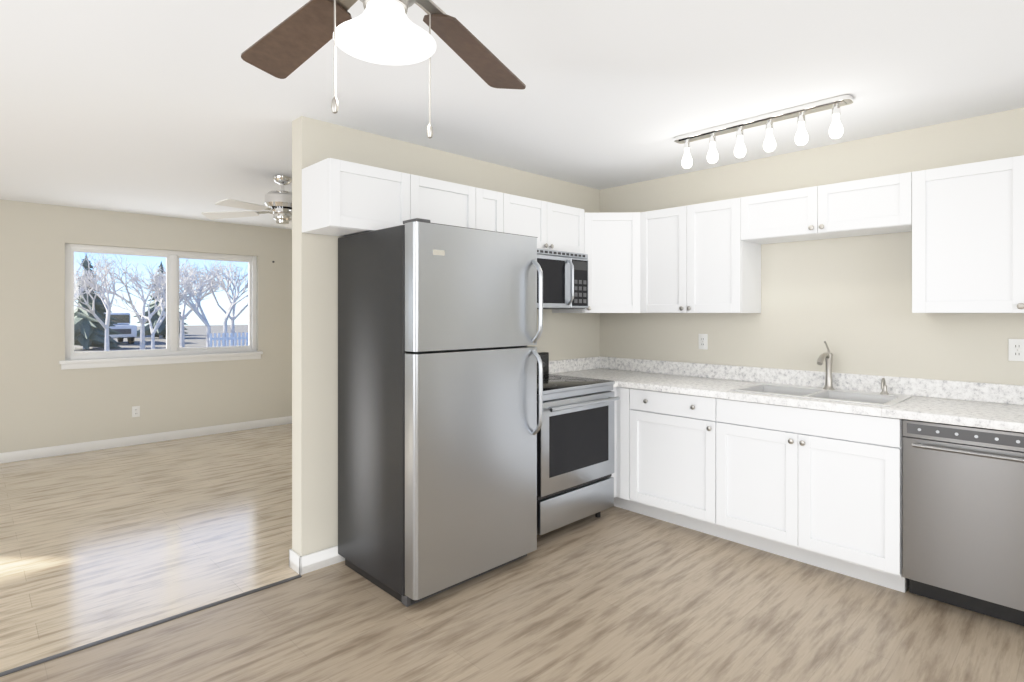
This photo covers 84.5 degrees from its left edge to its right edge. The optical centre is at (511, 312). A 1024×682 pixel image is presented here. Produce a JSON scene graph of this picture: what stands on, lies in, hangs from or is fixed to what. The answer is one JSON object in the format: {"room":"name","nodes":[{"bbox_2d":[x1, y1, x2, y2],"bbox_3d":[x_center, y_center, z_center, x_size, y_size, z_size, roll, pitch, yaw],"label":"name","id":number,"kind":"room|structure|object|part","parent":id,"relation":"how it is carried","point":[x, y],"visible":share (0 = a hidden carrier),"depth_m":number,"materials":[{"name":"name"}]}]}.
{"room":"kitchen","nodes":[
{"label":"kitchen","id":0,"kind":"room"},
{"bbox_2d":[0,199,291,452],"bbox_3d":[-5.450,0.170,4.607,9.200,2.440,0.120,0,0,-44],"label":"wall","id":1,"kind":"structure","parent":0,"point":[46,400],"depth_m":5.81,"materials":[{"name":"beige paint"}]},
{"bbox_2d":[132,406,139,416],"bbox_3d":[-3.966,1.040,5.950,0.070,0.114,0.009,0,0,-44],"label":"electrical outlet","id":2,"kind":"object","parent":1,"relation":"attached to","point":[135,411],"visible":1,"depth_m":5.95,"materials":[{"name":"white plastic"}]},
{"bbox_2d":[0,416,291,462],"bbox_3d":[-5.393,1.343,4.570,9.170,0.095,0.013,0,0,-44],"label":"baseboard","id":3,"kind":"structure","parent":1,"relation":"attached to","point":[6,457],"depth_m":5.93,"materials":[{"name":"white wood"}]},
{"bbox_2d":[59,243,262,369],"bbox_3d":[-3.757,-0.068,6.208,1.930,1.245,0.140,0,0,-44],"label":"window","id":4,"kind":"structure","parent":1,"relation":"in","point":[172,301],"depth_m":6.20,"materials":[{"name":"white"}]},
{"bbox_2d":[292,116,599,555],"bbox_3d":[-0.228,0.170,3.950,2.600,2.440,0.120,0,0,-44],"label":"wall","id":5,"kind":"structure","parent":0,"point":[563,336],"depth_m":3.11,"materials":[{"name":"beige paint"}]},
{"bbox_2d":[289,549,295,569],"bbox_3d":[-0.279,1.343,3.980,2.593,0.095,0.053,0,0,-44],"label":"baseboard","id":6,"kind":"structure","parent":5,"relation":"attached to","point":[291,553],"depth_m":3.06,"materials":[{"name":"white wood"}]},
{"bbox_2d":[294,545,344,574],"bbox_3d":[-0.736,1.343,3.388,1.113,0.095,0.043,0,0,-44],"label":"baseboard","id":7,"kind":"structure","parent":5,"relation":"attached to","point":[305,564],"depth_m":3.05,"materials":[{"name":"white wood"}]},
{"bbox_2d":[302,158,421,236],"bbox_3d":[-0.818,-0.597,3.069,0.526,0.336,0.324,0,0,-44],"label":"upper cabinet","id":8,"kind":"object","parent":5,"relation":"attached to","point":[341,198],"depth_m":2.92,"materials":[{"name":"white wood"}]},
{"bbox_2d":[422,177,485,229],"bbox_3d":[-0.501,-0.597,3.376,0.583,0.336,0.324,0,0,-44],"label":"upper cabinet","id":9,"kind":"object","parent":5,"relation":"attached to","point":[443,202],"depth_m":3.32,"materials":[{"name":"white wood"}]},
{"bbox_2d":[486,189,513,233],"bbox_3d":[-0.249,-0.597,3.619,0.343,0.336,0.324,0,0,-44],"label":"upper cabinet","id":10,"kind":"object","parent":5,"relation":"attached to","point":[499,206],"depth_m":3.56,"materials":[{"name":"white wood"}]},
{"bbox_2d":[514,195,553,249],"bbox_3d":[-0.019,-0.597,3.841,0.522,0.336,0.324,0,0,-44],"label":"upper cabinet","id":11,"kind":"object","parent":5,"relation":"attached to","point":[532,217],"depth_m":3.81,"materials":[{"name":"white wood"}]},
{"bbox_2d":[537,248,587,308],"bbox_3d":[0.158,-0.226,3.918,0.760,0.396,0.454,0,0,-44],"label":"microwave","id":12,"kind":"object","parent":11,"relation":"attached to","point":[565,280],"visible":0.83,"depth_m":3.86,"materials":[{"name":"grey metal"}]},
{"bbox_2d":[554,203,585,253],"bbox_3d":[0.254,-0.597,4.105,0.465,0.336,0.324,0,0,-44],"label":"upper cabinet","id":13,"kind":"object","parent":5,"relation":"attached to","point":[569,222],"depth_m":4.05,"materials":[{"name":"white wood"}]},
{"bbox_2d":[0,424,1023,681],"bbox_3d":[-1.900,1.420,0.931,9.200,0.060,10.100,0,0,-44],"label":"floor","id":14,"kind":"structure","parent":0,"point":[614,594],"depth_m":2.68,"materials":[{"name":"brown wood"}]},
{"bbox_2d":[0,574,301,676],"bbox_3d":[-3.486,1.388,0.693,6.588,0.004,0.030,0,0,-44],"label":"transition strip","id":15,"kind":"object","parent":14,"relation":"on","point":[31,664],"depth_m":2.48,"materials":[{"name":"grey"}]},
{"bbox_2d":[338,218,542,606],"bbox_3d":[-0.386,0.474,3.126,0.828,1.832,0.823,0,0,-44],"label":"refrigerator","id":16,"kind":"object","parent":14,"relation":"on","point":[438,359],"visible":1,"depth_m":2.83,"materials":[{"name":"silver metal"}]},
{"bbox_2d":[537,352,619,534],"bbox_3d":[0.227,0.843,3.763,0.743,1.095,0.712,0,0,-44],"label":"range","id":17,"kind":"object","parent":14,"relation":"on","point":[575,455],"visible":0.58,"depth_m":3.53,"materials":[{"name":"silver metal"}]},
{"bbox_2d":[611,387,638,512],"bbox_3d":[0.798,0.953,4.311,0.620,0.876,0.782,0,0,-44],"label":"base cabinet","id":18,"kind":"object","parent":14,"relation":"on","point":[626,409],"depth_m":3.88,"materials":[{"name":"white wood"}]},
{"bbox_2d":[639,389,770,539],"bbox_3d":[1.236,0.953,3.858,0.620,0.876,0.763,0,0,-44],"label":"base cabinet","id":19,"kind":"object","parent":14,"relation":"on","point":[683,437],"depth_m":3.57,"materials":[{"name":"white wood"}]},
{"bbox_2d":[549,356,1023,432],"bbox_3d":[1.703,0.440,3.298,0.724,0.140,3.498,0,0,-44],"label":"countertop","id":20,"kind":"structure","parent":19,"relation":"on","point":[985,405],"depth_m":3.31,"materials":[{"name":"stone"}]},
{"bbox_2d":[730,341,911,406],"bbox_3d":[1.783,0.404,3.293,0.490,0.469,0.830,0,0,-44],"label":"sink","id":21,"kind":"object","parent":20,"relation":"in","point":[884,397],"visible":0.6,"depth_m":3.34,"materials":[{"name":"silver metal"}]},
{"bbox_2d":[727,415,908,592],"bbox_3d":[1.759,1.040,3.315,0.620,0.700,1.005,0,0,-44],"label":"base cabinet","id":22,"kind":"object","parent":14,"relation":"on","point":[819,488],"depth_m":3.01,"materials":[{"name":"white wood"}]},
{"bbox_2d":[902,419,1023,625],"bbox_3d":[2.293,0.952,2.708,0.640,0.867,0.596,0,0,-44],"label":"dishwasher","id":23,"kind":"object","parent":14,"relation":"on","point":[962,516],"visible":0.92,"depth_m":2.56,"materials":[{"name":"grey metal"}]},
{"bbox_2d":[0,0,1023,229],"bbox_3d":[-1.900,-1.090,0.931,9.440,0.080,10.340,0,0,-44],"label":"ceiling","id":24,"kind":"structure","parent":0,"point":[176,108],"depth_m":2.63,"materials":[{"name":"white paint"}]},
{"bbox_2d":[202,175,291,227],"bbox_3d":[-1.739,-0.871,4.355,1.150,0.356,1.156,0,0,-44],"label":"room ceiling fan","id":25,"kind":"object","parent":24,"relation":"hanging from","point":[278,204],"visible":0.79,"depth_m":4.28,"materials":[{"name":"silver metal"}]},
{"bbox_2d":[241,0,525,137],"bbox_3d":[-0.301,-0.723,1.221,1.204,0.654,1.166,0,0,-44],"label":"kitchen ceiling fan","id":26,"kind":"object","parent":24,"relation":"hanging from","point":[386,32],"visible":1,"depth_m":1.37,"materials":[{"name":"brown wood"}]},
{"bbox_2d":[674,94,853,167],"bbox_3d":[1.319,-0.956,3.067,0.100,0.188,0.940,0,0,-44],"label":"track light","id":27,"kind":"object","parent":24,"relation":"attached to","point":[834,104],"depth_m":2.99,"materials":[{"name":"silver metal"}]},
{"bbox_3d":[1.042,-0.919,3.355,0.060,0.115,0.060,0,0,34],"label":"ceiling track light bulb","id":28,"kind":"part","parent":27,"relation":"part of","materials":[{"name":"white glass"}]},
{"bbox_3d":[1.153,-0.919,3.240,0.060,0.115,0.060,0,0,34],"label":"ceiling track light bulb","id":29,"kind":"part","parent":27,"relation":"part of","materials":[{"name":"white glass"}]},
{"bbox_3d":[1.264,-0.919,3.125,0.060,0.115,0.060,0,0,34],"label":"ceiling track light bulb","id":30,"kind":"part","parent":27,"relation":"part of","materials":[{"name":"white glass"}]},
{"bbox_3d":[1.375,-0.919,3.010,0.060,0.115,0.060,0,0,34],"label":"ceiling track light bulb","id":31,"kind":"part","parent":27,"relation":"part of","materials":[{"name":"white glass"}]},
{"bbox_3d":[1.486,-0.919,2.895,0.060,0.115,0.060,0,0,34],"label":"ceiling track light bulb","id":32,"kind":"part","parent":27,"relation":"part of","materials":[{"name":"white glass"}]},
{"bbox_3d":[1.597,-0.919,2.780,0.060,0.115,0.060,0,0,34],"label":"ceiling track light bulb","id":33,"kind":"part","parent":27,"relation":"part of","materials":[{"name":"white glass"}]},
{"bbox_2d":[600,107,1023,385],"bbox_3d":[1.452,0.170,4.168,0.120,2.440,10.340,0,0,-44],"label":"wall","id":34,"kind":"structure","parent":0,"point":[848,300],"depth_m":3.49,"materials":[{"name":"beige paint"}]},
{"bbox_2d":[552,212,645,312],"bbox_3d":[0.760,-0.369,4.354,0.614,0.740,0.668,0,0,-44],"label":"upper cabinet","id":35,"kind":"object","parent":34,"relation":"attached to","point":[615,242],"depth_m":4.15,"materials":[{"name":"white wood"}]},
{"bbox_2d":[646,205,693,312],"bbox_3d":[1.174,-0.369,4.103,0.367,0.740,0.482,0,0,-44],"label":"upper cabinet","id":36,"kind":"object","parent":34,"relation":"attached to","point":[669,231],"depth_m":3.98,"materials":[{"name":"white wood"}]},
{"bbox_2d":[698,334,707,349],"bbox_3d":[1.398,0.210,4.131,0.009,0.114,0.070,0,0,-44],"label":"outlet","id":37,"kind":"object","parent":34,"relation":"attached to","point":[702,341],"visible":1,"depth_m":4.13,"materials":[{"name":"white plastic"}]},
{"bbox_2d":[694,197,760,312],"bbox_3d":[1.425,-0.369,3.874,0.324,0.740,0.434,0,0,-44],"label":"upper cabinet","id":38,"kind":"object","parent":34,"relation":"attached to","point":[727,270],"depth_m":3.72,"materials":[{"name":"white wood"}]},
{"bbox_2d":[742,188,818,246],"bbox_3d":[1.753,-0.603,3.535,0.324,0.274,0.508,0,0,-44],"label":"upper cabinet","id":39,"kind":"object","parent":34,"relation":"attached to","point":[776,217],"depth_m":3.48,"materials":[{"name":"white wood"}]},
{"bbox_2d":[802,172,913,238],"bbox_3d":[2.031,-0.603,3.246,0.324,0.274,0.508,0,0,-44],"label":"upper cabinet","id":40,"kind":"object","parent":34,"relation":"attached to","point":[884,204],"depth_m":3.14,"materials":[{"name":"white wood"}]},
{"bbox_2d":[906,158,1005,312],"bbox_3d":[2.387,-0.369,2.878,0.324,0.740,0.514,0,0,-44],"label":"upper cabinet","id":41,"kind":"object","parent":34,"relation":"attached to","point":[963,224],"depth_m":2.81,"materials":[{"name":"white wood"}]},
{"bbox_2d":[1006,155,1023,312],"bbox_3d":[2.661,-0.369,2.594,0.324,0.740,0.514,0,0,-44],"label":"upper cabinet","id":42,"kind":"object","parent":34,"relation":"attached to","point":[1014,165],"depth_m":2.66,"materials":[{"name":"white wood"}]},
{"bbox_2d":[1008,339,1023,360],"bbox_3d":[2.593,0.190,2.893,0.009,0.114,0.070,0,0,-44],"label":"outlet","id":43,"kind":"object","parent":34,"relation":"attached to","point":[1015,349],"visible":1,"depth_m":2.90,"materials":[{"name":"white plastic"}]},
{"label":"outside","id":44,"kind":"structure","parent":0,"visible":0},
{"bbox_2d":[74,325,247,351],"bbox_3d":[-30.352,1.990,40.615,85.000,0.300,85.280,0,0,-44],"label":"ground","id":45,"kind":"structure","parent":44,"point":[188,338],"depth_m":37.74,"materials":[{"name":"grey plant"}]},
{"bbox_2d":[105,313,136,343],"bbox_3d":[-24.525,0.910,34.328,1.950,1.860,5.220,0,0,-44],"label":"vehicle","id":46,"kind":"object","parent":45,"relation":"on","point":[126,329],"depth_m":33.13,"materials":[{"name":"white paint"}]},
{"bbox_2d":[74,254,247,350],"bbox_3d":[-19.857,-0.903,31.348,12.018,5.746,24.712,0,0,-44],"label":"trees","id":47,"kind":"object","parent":45,"relation":"on","point":[104,342],"depth_m":27.03,"materials":[{"name":"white plant"}]},
{"bbox_2d":[209,332,247,346],"bbox_3d":[-10.155,1.315,23.515,4.500,1.050,0.060,0,0,-44],"label":"fence","id":48,"kind":"object","parent":45,"relation":"on","point":[230,337],"depth_m":22.46,"materials":[{"name":"white"}]}
]}

